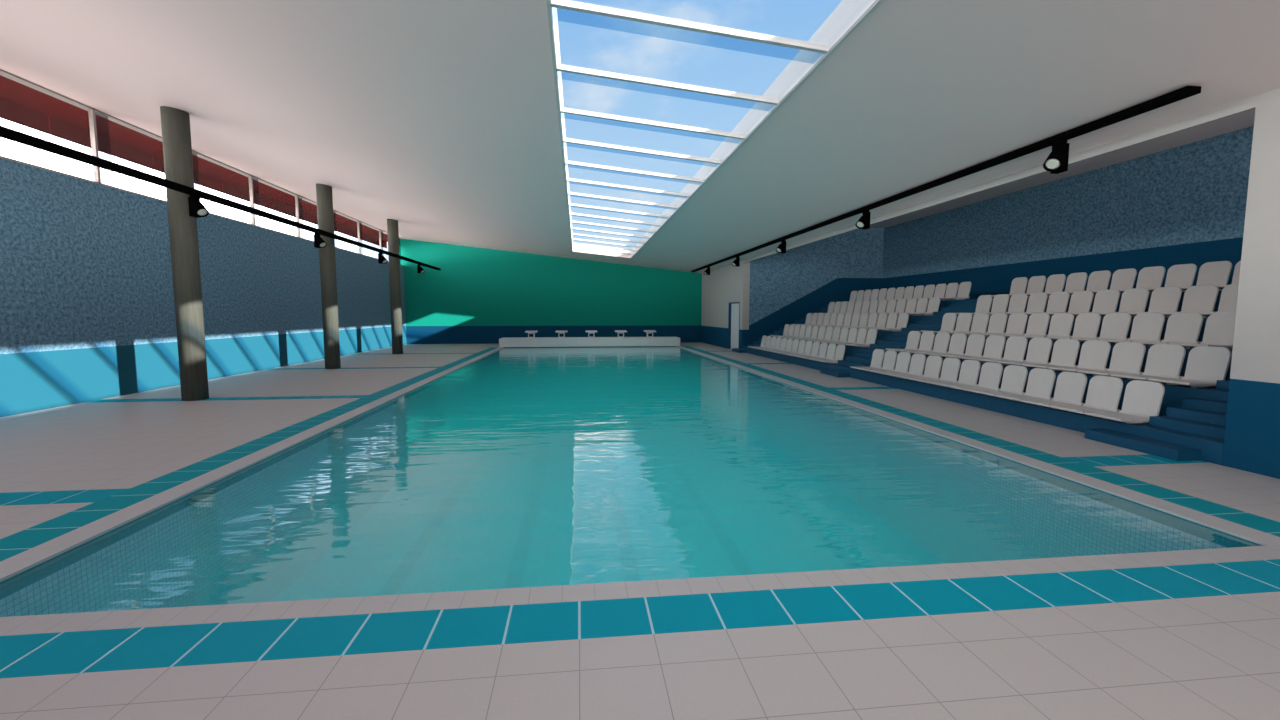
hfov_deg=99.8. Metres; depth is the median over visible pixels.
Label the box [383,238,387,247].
awning
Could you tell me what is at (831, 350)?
seat
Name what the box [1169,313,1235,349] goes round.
seat
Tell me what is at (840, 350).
seat
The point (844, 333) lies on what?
seat
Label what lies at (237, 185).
awning
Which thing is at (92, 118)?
window
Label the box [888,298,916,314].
seat
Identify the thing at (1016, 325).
seat
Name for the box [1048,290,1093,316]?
seat
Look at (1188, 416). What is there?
tiered stand
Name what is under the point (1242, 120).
beam
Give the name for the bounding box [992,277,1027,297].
seat
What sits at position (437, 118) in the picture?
ceiling
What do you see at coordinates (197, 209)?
spotlight
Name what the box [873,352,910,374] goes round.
seat
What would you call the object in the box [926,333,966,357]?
seat
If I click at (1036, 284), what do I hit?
seat
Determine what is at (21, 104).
awning
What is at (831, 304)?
seat
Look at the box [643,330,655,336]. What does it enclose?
starting block
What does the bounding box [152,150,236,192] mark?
awning
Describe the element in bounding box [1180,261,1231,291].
seat
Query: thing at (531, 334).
starting block
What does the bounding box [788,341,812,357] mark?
seat
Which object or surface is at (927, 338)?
seat
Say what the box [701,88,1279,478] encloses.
wall
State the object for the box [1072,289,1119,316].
seat
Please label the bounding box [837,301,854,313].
seat
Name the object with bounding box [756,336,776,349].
seat
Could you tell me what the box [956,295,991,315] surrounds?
seat
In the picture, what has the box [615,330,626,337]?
starting block
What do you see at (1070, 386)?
seat
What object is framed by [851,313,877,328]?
seat
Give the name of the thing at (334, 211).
window
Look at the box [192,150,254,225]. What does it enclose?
window
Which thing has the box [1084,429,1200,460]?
step block
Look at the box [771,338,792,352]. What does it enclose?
seat
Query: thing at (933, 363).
seat
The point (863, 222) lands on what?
spotlight
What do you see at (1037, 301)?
seat
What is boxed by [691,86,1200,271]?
track
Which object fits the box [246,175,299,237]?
window
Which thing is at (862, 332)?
seat
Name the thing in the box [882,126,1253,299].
wall
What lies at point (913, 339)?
seat
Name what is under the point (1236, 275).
seat
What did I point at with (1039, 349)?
seat
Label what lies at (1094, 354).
seat
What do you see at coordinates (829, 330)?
seat
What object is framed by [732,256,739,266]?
spotlight
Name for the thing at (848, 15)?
skylight
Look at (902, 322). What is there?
seat
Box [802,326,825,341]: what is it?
seat
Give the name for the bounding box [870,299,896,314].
seat
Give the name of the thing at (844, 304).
seat
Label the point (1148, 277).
seat
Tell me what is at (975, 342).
seat
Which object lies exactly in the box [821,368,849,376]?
step block
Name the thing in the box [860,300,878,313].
seat
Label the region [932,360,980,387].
seat
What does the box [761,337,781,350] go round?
seat
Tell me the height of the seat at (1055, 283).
0.550 m
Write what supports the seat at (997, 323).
on the tiered stand
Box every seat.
[748,335,766,347]
[752,336,771,348]
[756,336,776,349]
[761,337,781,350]
[766,338,786,351]
[770,324,789,335]
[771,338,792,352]
[775,324,794,337]
[776,339,798,353]
[780,325,800,337]
[782,340,805,355]
[785,325,805,338]
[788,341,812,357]
[791,325,812,339]
[794,313,811,325]
[795,341,819,357]
[796,326,818,340]
[798,313,817,324]
[801,342,827,359]
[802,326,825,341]
[806,313,823,325]
[809,326,832,341]
[809,343,836,360]
[812,313,830,326]
[815,313,837,327]
[816,327,840,342]
[816,344,844,363]
[818,302,834,314]
[822,313,844,327]
[823,327,848,343]
[824,302,840,313]
[831,301,847,313]
[831,328,857,344]
[832,313,851,326]
[836,313,859,328]
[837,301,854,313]
[839,328,866,345]
[841,291,856,302]
[845,301,862,314]
[848,290,863,302]
[848,329,876,347]
[849,313,868,328]
[850,349,883,369]
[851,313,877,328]
[852,300,869,314]
[855,290,871,302]
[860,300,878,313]
[860,313,887,329]
[861,350,896,371]
[862,289,878,301]
[869,300,886,314]
[869,313,897,330]
[870,288,886,302]
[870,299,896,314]
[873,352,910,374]
[878,288,895,300]
[879,299,906,314]
[879,313,908,331]
[886,331,920,351]
[886,354,925,378]
[887,287,904,301]
[888,286,913,300]
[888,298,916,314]
[897,285,923,300]
[898,298,927,315]
[898,331,934,353]
[900,355,941,381]
[907,284,934,300]
[909,297,939,315]
[911,332,949,355]
[915,357,960,383]
[917,284,945,300]
[921,313,956,333]
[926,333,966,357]
[928,283,958,299]
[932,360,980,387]
[934,313,971,334]
[940,282,971,299]
[941,334,984,359]
[949,313,988,335]
[951,362,1002,391]
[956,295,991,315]
[958,335,1004,361]
[965,313,1007,336]
[971,294,1008,315]
[972,365,1027,397]
[977,336,1027,364]
[983,313,1027,337]
[988,293,1027,315]
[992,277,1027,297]
[995,368,1055,402]
[998,337,1051,367]
[1002,313,1049,338]
[1006,292,1047,315]
[1008,276,1045,296]
[1021,371,1086,408]
[1022,313,1073,340]
[1022,339,1079,370]
[1026,292,1069,316]
[1027,274,1065,296]
[1046,313,1100,341]
[1047,272,1086,295]
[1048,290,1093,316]
[1048,340,1110,373]
[1050,375,1122,415]
[1069,270,1110,294]
[1071,313,1130,343]
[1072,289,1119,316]
[1077,342,1145,377]
[1084,380,1164,423]
[1092,268,1136,293]
[1099,288,1148,316]
[1100,313,1164,345]
[1110,344,1185,382]
[1119,266,1164,292]
[1129,287,1181,316]
[1132,313,1202,347]
[1147,264,1196,292]
[1148,346,1231,387]
[1162,285,1218,316]
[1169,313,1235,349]
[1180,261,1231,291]
[1188,284,1238,317]
[1215,261,1240,290]
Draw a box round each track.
[0,126,440,269]
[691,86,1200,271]
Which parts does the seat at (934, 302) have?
backrest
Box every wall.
[0,158,406,416]
[399,239,701,343]
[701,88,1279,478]
[749,228,883,343]
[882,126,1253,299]
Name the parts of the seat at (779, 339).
backrest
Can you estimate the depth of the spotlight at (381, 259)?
20.27 m
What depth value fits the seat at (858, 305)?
20.67 m
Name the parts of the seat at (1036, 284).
backrest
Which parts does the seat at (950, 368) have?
backrest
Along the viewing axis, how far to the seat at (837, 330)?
18.33 m
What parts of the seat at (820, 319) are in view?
backrest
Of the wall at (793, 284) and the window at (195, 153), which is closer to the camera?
the window at (195, 153)
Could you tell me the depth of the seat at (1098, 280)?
12.13 m
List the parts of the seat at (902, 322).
backrest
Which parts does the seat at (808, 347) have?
backrest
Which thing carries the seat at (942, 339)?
on the tiered stand
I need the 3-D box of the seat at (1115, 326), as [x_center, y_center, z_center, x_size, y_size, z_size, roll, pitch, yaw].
[8.369,-0.580,9.773,0.678,0.550,0.528,-1,5,-6]
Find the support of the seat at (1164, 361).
on the tiered stand
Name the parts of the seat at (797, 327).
backrest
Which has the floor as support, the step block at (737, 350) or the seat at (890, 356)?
the step block at (737, 350)
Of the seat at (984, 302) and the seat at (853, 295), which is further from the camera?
the seat at (853, 295)
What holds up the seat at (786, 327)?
on the tiered stand
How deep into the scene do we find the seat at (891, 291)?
20.19 m
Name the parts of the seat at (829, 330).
backrest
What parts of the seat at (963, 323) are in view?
backrest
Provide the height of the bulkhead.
0.485 m
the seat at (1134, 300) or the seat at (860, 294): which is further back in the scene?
the seat at (860, 294)
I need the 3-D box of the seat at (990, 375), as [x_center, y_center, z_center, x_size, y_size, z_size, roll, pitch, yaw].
[6.368,0.328,10.184,0.678,0.550,0.528,-1,5,-6]
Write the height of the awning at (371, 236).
0.670 m
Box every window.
[0,69,98,183]
[86,108,166,202]
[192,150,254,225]
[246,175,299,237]
[292,195,316,241]
[333,210,358,253]
[356,221,379,258]
[377,230,388,261]
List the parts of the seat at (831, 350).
backrest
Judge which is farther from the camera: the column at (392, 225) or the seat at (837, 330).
the column at (392, 225)
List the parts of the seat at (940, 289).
backrest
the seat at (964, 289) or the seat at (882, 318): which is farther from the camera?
the seat at (882, 318)
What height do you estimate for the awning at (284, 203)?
0.670 m
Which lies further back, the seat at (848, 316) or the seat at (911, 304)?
the seat at (848, 316)
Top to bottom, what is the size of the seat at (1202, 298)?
0.550 m
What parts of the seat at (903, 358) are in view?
backrest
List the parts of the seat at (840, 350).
backrest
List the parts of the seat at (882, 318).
backrest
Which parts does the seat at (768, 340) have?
backrest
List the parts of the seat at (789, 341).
backrest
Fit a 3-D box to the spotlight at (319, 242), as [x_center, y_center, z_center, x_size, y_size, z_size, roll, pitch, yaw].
[-9.132,-3.416,15.385,0.386,0.432,0.200,2,5,19]
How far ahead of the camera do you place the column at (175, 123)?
10.52 m
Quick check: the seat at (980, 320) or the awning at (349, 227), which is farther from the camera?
the awning at (349, 227)
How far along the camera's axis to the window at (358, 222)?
24.04 m
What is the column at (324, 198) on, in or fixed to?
on the floor
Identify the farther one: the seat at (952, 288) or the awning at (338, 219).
the awning at (338, 219)
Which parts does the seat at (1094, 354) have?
backrest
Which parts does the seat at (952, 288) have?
backrest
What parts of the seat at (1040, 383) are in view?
backrest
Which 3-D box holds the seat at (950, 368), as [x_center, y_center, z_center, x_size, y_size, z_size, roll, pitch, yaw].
[6.242,0.233,11.285,0.678,0.550,0.528,-1,5,-6]
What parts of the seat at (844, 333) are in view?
backrest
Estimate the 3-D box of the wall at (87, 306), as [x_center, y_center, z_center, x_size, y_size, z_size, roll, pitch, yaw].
[-11.254,-1.519,12.519,0.300,4.330,35.600,-1,5,-6]
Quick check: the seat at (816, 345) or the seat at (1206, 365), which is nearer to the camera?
the seat at (1206, 365)
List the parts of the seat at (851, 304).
backrest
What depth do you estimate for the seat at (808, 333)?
20.54 m
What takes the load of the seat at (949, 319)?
on the tiered stand
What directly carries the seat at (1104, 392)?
on the tiered stand
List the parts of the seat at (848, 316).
backrest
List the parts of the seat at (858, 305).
backrest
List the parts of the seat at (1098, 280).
backrest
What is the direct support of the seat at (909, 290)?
on the tiered stand
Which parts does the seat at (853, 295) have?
backrest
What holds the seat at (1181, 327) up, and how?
on the tiered stand
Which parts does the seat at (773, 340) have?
backrest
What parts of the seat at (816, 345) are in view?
backrest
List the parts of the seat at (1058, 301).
backrest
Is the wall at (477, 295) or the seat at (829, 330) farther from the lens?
the wall at (477, 295)
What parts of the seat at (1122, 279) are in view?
backrest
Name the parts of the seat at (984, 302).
backrest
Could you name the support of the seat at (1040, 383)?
on the tiered stand
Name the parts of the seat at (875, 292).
backrest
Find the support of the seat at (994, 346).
on the tiered stand
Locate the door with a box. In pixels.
[728,302,739,348]
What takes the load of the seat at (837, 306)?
on the tiered stand
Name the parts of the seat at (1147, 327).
backrest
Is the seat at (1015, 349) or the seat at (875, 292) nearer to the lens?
the seat at (1015, 349)
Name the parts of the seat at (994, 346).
backrest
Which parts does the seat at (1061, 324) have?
backrest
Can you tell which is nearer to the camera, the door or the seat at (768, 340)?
the seat at (768, 340)
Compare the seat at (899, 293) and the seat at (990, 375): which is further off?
the seat at (899, 293)
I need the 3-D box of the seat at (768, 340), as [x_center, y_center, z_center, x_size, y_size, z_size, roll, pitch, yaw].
[5.002,-0.706,22.099,0.678,0.550,0.528,-1,5,-6]
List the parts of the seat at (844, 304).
backrest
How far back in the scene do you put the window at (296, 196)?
18.76 m
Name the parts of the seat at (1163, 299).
backrest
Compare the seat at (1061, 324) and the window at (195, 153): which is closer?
the seat at (1061, 324)
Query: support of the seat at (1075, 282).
on the tiered stand
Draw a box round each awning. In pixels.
[0,75,71,134]
[48,105,162,169]
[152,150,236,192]
[222,173,284,209]
[272,193,316,222]
[310,210,348,232]
[340,219,372,240]
[363,229,387,246]
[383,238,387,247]
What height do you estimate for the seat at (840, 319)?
0.550 m
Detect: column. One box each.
[160,106,208,400]
[316,184,340,368]
[387,219,402,353]
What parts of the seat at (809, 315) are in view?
backrest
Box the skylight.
[546,0,882,257]
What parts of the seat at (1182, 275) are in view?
backrest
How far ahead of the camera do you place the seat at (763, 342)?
22.69 m
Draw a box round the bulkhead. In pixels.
[499,337,679,347]
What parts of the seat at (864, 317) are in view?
backrest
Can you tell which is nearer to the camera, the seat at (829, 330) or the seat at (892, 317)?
the seat at (892, 317)
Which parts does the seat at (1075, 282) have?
backrest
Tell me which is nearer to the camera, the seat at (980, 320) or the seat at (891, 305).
the seat at (980, 320)
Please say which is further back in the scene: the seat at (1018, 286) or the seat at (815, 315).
the seat at (815, 315)
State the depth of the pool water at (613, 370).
14.85 m
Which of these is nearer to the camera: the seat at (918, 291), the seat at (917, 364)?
the seat at (917, 364)
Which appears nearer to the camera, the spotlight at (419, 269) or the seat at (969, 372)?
the seat at (969, 372)
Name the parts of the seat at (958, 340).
backrest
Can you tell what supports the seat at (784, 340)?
on the tiered stand
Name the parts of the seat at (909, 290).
backrest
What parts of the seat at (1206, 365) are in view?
backrest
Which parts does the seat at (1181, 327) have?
backrest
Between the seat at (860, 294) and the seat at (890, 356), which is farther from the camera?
the seat at (860, 294)
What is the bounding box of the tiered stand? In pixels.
[742,291,1232,464]
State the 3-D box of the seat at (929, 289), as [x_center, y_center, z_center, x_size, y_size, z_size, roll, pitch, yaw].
[9.381,-2.236,17.980,0.678,0.550,0.528,-1,5,-6]
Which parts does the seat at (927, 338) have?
backrest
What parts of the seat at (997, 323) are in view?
backrest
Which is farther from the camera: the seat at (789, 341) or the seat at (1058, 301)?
the seat at (789, 341)
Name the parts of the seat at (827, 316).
backrest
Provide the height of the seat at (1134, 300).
0.550 m
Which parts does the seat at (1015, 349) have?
backrest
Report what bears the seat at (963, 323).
on the tiered stand
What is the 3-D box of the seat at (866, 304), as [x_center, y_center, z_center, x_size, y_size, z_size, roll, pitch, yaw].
[8.160,-1.949,20.109,0.678,0.550,0.528,-1,5,-6]
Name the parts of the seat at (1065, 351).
backrest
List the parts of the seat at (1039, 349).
backrest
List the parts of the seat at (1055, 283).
backrest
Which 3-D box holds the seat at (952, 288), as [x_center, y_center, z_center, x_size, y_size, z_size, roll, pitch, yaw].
[9.507,-2.140,16.881,0.678,0.550,0.528,-1,5,-6]
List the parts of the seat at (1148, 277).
backrest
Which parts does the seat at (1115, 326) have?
backrest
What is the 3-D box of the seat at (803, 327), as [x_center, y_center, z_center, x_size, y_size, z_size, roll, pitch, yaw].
[6.096,-1.089,21.070,0.678,0.550,0.528,-1,5,-6]
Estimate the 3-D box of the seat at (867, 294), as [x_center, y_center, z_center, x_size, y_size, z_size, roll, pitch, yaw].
[8.939,-2.570,21.828,0.678,0.550,0.528,-1,5,-6]
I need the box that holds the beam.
[870,109,1254,227]
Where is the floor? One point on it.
(1192, 641)
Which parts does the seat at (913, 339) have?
backrest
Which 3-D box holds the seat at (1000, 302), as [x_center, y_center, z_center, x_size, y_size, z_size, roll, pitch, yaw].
[8.896,-1.392,13.696,0.678,0.550,0.528,-1,5,-6]
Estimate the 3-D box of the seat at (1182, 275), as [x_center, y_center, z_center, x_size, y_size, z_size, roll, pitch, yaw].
[10.243,-1.583,10.463,0.678,0.550,0.528,-1,5,-6]
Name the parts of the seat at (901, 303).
backrest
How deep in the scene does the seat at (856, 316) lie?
18.95 m
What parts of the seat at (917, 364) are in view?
backrest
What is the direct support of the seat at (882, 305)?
on the tiered stand
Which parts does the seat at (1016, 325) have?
backrest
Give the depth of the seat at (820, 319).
21.69 m
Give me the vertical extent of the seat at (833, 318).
0.550 m
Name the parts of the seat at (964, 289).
backrest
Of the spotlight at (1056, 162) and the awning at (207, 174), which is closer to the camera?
the spotlight at (1056, 162)
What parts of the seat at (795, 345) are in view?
backrest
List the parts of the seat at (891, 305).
backrest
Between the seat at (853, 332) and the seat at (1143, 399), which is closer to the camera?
the seat at (1143, 399)
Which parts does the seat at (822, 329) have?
backrest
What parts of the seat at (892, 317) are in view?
backrest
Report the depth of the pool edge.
3.63 m
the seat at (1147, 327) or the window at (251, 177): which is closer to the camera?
the seat at (1147, 327)
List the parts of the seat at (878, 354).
backrest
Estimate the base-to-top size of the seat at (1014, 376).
0.550 m
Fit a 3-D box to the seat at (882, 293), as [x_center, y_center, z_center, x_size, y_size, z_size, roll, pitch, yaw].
[9.066,-2.474,20.729,0.678,0.550,0.528,-1,5,-6]
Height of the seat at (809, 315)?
0.550 m
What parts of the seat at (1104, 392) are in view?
backrest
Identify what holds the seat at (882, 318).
on the tiered stand
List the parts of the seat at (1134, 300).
backrest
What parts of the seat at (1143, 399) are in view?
backrest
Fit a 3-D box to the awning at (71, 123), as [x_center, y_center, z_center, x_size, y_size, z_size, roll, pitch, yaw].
[-11.682,-4.955,12.096,0.560,0.670,2.630,-1,5,-6]
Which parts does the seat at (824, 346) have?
backrest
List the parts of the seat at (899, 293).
backrest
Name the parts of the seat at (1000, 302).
backrest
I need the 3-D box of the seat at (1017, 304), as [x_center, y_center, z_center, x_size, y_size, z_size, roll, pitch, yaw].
[8.959,-1.344,13.145,0.678,0.550,0.528,-1,5,-6]
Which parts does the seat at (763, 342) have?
backrest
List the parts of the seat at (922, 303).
backrest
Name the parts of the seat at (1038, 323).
backrest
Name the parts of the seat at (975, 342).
backrest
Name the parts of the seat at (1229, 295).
backrest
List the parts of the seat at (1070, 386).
backrest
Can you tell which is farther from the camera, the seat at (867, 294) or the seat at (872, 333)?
the seat at (867, 294)
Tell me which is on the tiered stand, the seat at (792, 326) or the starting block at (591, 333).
the seat at (792, 326)
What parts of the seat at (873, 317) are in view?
backrest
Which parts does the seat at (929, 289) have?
backrest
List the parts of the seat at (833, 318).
backrest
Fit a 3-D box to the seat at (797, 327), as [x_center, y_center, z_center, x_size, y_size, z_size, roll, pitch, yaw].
[6.033,-1.136,21.619,0.678,0.550,0.528,-1,5,-6]
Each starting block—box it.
[525,331,537,337]
[555,330,567,337]
[585,330,596,337]
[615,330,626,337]
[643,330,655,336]
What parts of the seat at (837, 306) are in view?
backrest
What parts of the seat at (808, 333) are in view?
backrest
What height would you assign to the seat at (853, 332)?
0.550 m
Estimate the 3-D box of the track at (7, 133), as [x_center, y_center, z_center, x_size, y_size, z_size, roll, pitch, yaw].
[-8.954,-3.475,12.967,0.170,0.100,32.300,-1,5,-6]
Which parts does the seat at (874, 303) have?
backrest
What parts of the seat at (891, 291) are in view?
backrest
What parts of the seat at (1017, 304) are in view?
backrest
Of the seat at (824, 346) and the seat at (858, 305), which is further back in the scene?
the seat at (858, 305)
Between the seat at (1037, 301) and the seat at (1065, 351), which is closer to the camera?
the seat at (1065, 351)
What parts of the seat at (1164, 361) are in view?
backrest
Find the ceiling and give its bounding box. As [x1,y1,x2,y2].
[0,0,1279,272]
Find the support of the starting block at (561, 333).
on the bulkhead
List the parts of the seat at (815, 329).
backrest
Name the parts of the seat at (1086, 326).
backrest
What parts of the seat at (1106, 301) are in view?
backrest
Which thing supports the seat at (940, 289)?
on the tiered stand
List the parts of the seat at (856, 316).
backrest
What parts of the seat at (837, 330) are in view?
backrest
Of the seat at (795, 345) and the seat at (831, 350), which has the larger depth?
the seat at (795, 345)
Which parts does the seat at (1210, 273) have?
backrest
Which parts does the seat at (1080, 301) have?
backrest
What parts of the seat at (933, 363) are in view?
backrest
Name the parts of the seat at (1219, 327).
backrest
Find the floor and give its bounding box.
[0,342,1279,719]
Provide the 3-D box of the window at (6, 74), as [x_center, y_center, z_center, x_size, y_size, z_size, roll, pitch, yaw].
[-10.902,-4.202,9.553,0.180,1.530,2.690,-1,5,-6]
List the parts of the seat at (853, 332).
backrest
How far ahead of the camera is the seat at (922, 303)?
16.82 m
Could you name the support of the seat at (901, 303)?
on the tiered stand
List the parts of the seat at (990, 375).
backrest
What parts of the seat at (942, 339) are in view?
backrest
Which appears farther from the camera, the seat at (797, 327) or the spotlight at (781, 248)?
the seat at (797, 327)
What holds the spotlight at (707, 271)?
attached to the track at (1187, 91)
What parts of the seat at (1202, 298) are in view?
backrest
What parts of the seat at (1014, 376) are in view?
backrest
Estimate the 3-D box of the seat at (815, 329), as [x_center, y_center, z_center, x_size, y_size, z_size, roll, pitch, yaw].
[6.223,-0.993,19.970,0.678,0.550,0.528,-1,5,-6]
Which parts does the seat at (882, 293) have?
backrest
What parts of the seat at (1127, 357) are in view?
backrest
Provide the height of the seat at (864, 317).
0.550 m
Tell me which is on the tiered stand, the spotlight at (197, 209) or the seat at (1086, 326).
the seat at (1086, 326)
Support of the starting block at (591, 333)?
on the bulkhead
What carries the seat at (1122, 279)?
on the tiered stand
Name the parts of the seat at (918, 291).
backrest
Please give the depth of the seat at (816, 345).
17.69 m
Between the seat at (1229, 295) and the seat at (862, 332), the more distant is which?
the seat at (862, 332)
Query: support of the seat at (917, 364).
on the tiered stand
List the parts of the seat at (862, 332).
backrest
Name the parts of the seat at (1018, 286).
backrest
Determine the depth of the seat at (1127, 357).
8.61 m
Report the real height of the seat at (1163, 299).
0.550 m
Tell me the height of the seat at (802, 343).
0.550 m
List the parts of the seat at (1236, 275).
backrest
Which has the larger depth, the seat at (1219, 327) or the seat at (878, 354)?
the seat at (878, 354)
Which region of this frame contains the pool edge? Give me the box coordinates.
[0,346,1279,635]
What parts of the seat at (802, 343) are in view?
backrest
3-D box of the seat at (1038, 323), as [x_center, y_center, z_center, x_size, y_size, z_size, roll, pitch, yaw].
[8.180,-0.723,11.424,0.678,0.550,0.528,-1,5,-6]
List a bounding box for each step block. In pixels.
[732,348,745,352]
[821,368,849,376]
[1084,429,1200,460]
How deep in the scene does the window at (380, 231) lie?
26.58 m
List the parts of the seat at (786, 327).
backrest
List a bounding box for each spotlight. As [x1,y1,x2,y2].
[188,194,208,217]
[314,232,326,247]
[378,252,387,263]
[417,264,424,272]
[703,266,709,274]
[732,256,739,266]
[776,239,785,252]
[855,209,870,228]
[1043,139,1069,173]
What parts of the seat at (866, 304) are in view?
backrest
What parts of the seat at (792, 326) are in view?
backrest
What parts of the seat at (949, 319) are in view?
backrest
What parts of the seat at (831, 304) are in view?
backrest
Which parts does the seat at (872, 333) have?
backrest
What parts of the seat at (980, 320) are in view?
backrest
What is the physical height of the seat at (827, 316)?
0.550 m
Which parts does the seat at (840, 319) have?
backrest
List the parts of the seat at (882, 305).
backrest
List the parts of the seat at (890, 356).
backrest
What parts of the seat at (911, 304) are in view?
backrest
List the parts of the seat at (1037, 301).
backrest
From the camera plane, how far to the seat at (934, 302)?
16.25 m
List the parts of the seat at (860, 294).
backrest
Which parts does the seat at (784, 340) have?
backrest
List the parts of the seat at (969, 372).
backrest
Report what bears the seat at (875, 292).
on the tiered stand
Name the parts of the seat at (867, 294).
backrest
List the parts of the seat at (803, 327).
backrest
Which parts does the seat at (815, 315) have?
backrest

